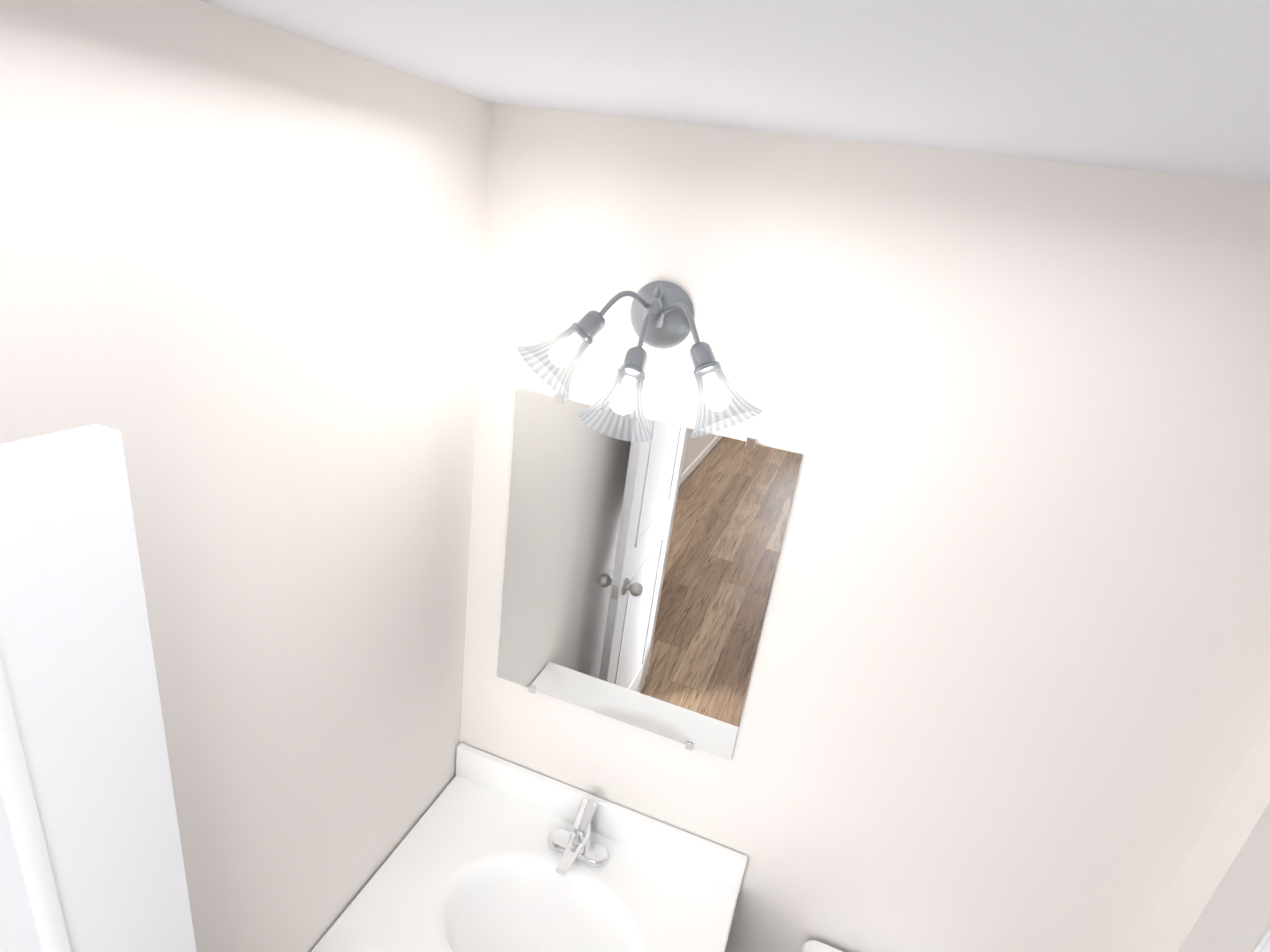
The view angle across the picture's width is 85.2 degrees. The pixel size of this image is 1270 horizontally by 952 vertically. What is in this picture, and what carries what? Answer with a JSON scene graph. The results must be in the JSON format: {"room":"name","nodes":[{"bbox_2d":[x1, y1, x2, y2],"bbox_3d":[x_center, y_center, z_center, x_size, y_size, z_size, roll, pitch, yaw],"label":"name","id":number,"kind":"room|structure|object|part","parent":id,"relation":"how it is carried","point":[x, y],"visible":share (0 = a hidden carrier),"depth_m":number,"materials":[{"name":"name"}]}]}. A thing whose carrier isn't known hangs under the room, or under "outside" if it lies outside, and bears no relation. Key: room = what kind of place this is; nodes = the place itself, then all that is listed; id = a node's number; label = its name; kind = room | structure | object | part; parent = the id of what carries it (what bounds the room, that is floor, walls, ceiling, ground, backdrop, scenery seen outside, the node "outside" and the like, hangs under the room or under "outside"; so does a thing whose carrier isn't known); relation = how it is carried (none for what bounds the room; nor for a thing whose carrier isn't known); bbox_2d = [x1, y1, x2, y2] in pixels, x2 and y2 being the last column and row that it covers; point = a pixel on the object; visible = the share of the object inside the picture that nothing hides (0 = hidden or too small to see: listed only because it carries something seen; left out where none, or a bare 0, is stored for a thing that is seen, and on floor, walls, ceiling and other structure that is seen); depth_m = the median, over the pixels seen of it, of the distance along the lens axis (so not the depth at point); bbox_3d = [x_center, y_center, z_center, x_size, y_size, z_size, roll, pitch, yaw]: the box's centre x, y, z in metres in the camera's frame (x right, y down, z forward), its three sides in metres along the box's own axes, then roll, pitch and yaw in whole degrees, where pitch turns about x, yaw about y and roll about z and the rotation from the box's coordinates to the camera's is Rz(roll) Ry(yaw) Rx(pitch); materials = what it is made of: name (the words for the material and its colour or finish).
{"room":"bathroom","nodes":[
{"label":"bathroom","id":0,"kind":"room"},
{"bbox_2d":[0,0,491,951],"bbox_3d":[-0.774,0.668,0.998,0.110,2.450,1.730,14,22,16],"label":"wall","id":1,"kind":"structure","parent":0,"point":[240,280],"depth_m":1.01,"materials":[{"name":"white paint"}]},
{"bbox_2d":[199,0,1269,183],"bbox_3d":[-0.603,0.589,-2.241,3.500,0.080,7.750,14,22,16],"label":"ceiling","id":2,"kind":"structure","parent":0,"point":[1181,87],"depth_m":0.67,"materials":[{"name":"white paint"}]},
{"bbox_2d":[460,103,1269,951],"bbox_3d":[0.267,0.578,1.607,1.680,2.450,0.110,14,22,16],"label":"wall","id":3,"kind":"structure","parent":0,"point":[1008,689],"depth_m":1.27,"materials":[{"name":"white paint"}]},
{"bbox_2d":[517,280,762,441],"bbox_3d":[0.007,-0.199,1.218,0.459,0.267,0.288,14,22,16],"label":"light","id":4,"kind":"object","parent":3,"relation":"attached to","point":[661,314],"visible":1,"depth_m":1.22,"materials":[{"name":"white glass"}]},
{"bbox_3d":[-0.130,-0.226,1.260,0.131,0.106,0.131,36,15,-46],"label":"lamp shade","id":5,"kind":"part","parent":4,"relation":"part of","materials":[{"name":"clear glass"}]},
{"bbox_3d":[-0.019,-0.133,1.183,0.131,0.106,0.131,14,-15,8],"label":"lamp shade","id":6,"kind":"part","parent":4,"relation":"part of","materials":[{"name":"clear glass"}]},
{"bbox_3d":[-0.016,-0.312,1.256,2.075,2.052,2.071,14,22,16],"label":"arm","id":7,"kind":"part","parent":4,"relation":"part of"},
{"bbox_3d":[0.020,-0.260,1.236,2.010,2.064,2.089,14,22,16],"label":"arm","id":8,"kind":"part","parent":4,"relation":"part of"},
{"bbox_3d":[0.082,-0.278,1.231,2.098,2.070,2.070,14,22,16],"label":"arm","id":9,"kind":"part","parent":4,"relation":"part of"},
{"bbox_3d":[0.140,-0.140,1.190,0.131,0.106,0.131,-17,-6,-19],"label":"lamp shade","id":10,"kind":"part","parent":4,"relation":"part of","materials":[{"name":"clear glass"}]},
{"bbox_2d":[497,389,802,759],"bbox_3d":[-0.015,0.233,1.530,0.610,0.770,0.008,14,22,16],"label":"mirror","id":11,"kind":"object","parent":3,"relation":"attached to","point":[638,580],"visible":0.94,"depth_m":1.51,"materials":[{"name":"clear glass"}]},
{"bbox_2d":[1134,718,1269,951],"bbox_3d":[1.478,0.905,1.209,0.950,2.450,0.205,14,22,16],"label":"wall jog","id":12,"kind":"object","parent":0,"point":[1217,898],"visible":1,"depth_m":1.21,"materials":[{"name":"white paint"}]},
{"bbox_3d":[-0.933,2.916,-1.331,3.500,0.060,7.750,14,22,16],"label":"floor","id":13,"kind":"structure","parent":0,"visible":0},
{"bbox_2d":[311,743,747,951],"bbox_3d":[-0.235,1.308,1.663,0.830,0.929,0.562,14,22,16],"label":"bathroom sink","id":14,"kind":"object","parent":13,"relation":"on","point":[491,853],"visible":1,"depth_m":1.66,"materials":[{"name":"white ceramic"}]},
{"bbox_2d":[548,796,608,875],"bbox_3d":[-0.144,0.883,1.668,0.158,0.123,0.160,14,22,16],"label":"faucet","id":15,"kind":"object","parent":14,"relation":"on","point":[573,850],"depth_m":1.69,"materials":[{"name":"silver metal"}]},
{"bbox_2d":[801,940,842,951],"bbox_3d":[0.417,1.596,1.414,0.390,0.749,0.728,14,22,16],"label":"toilet","id":16,"kind":"object","parent":13,"relation":"on","point":[812,946],"visible":0.98,"depth_m":1.63,"materials":[{"name":"white ceramic"}]},
{"bbox_2d":[1253,927,1269,951],"bbox_3d":[1.140,1.436,0.547,0.747,1.860,1.520,14,22,16],"label":"bathtub","id":17,"kind":"object","parent":13,"relation":"on","point":[1263,945],"depth_m":1.19,"materials":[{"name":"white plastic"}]},
{"bbox_3d":[-0.436,0.092,-0.231,0.750,0.410,0.110,14,22,16],"label":"wall","id":18,"kind":"structure","parent":0,"visible":0},
{"bbox_2d":[0,424,196,951],"bbox_3d":[-0.775,1.001,0.696,0.043,2.030,0.755,15,22,17],"label":"door","id":19,"kind":"structure","parent":18,"relation":"in","point":[91,857],"depth_m":0.69,"materials":[{"name":"white paint"}]}
]}

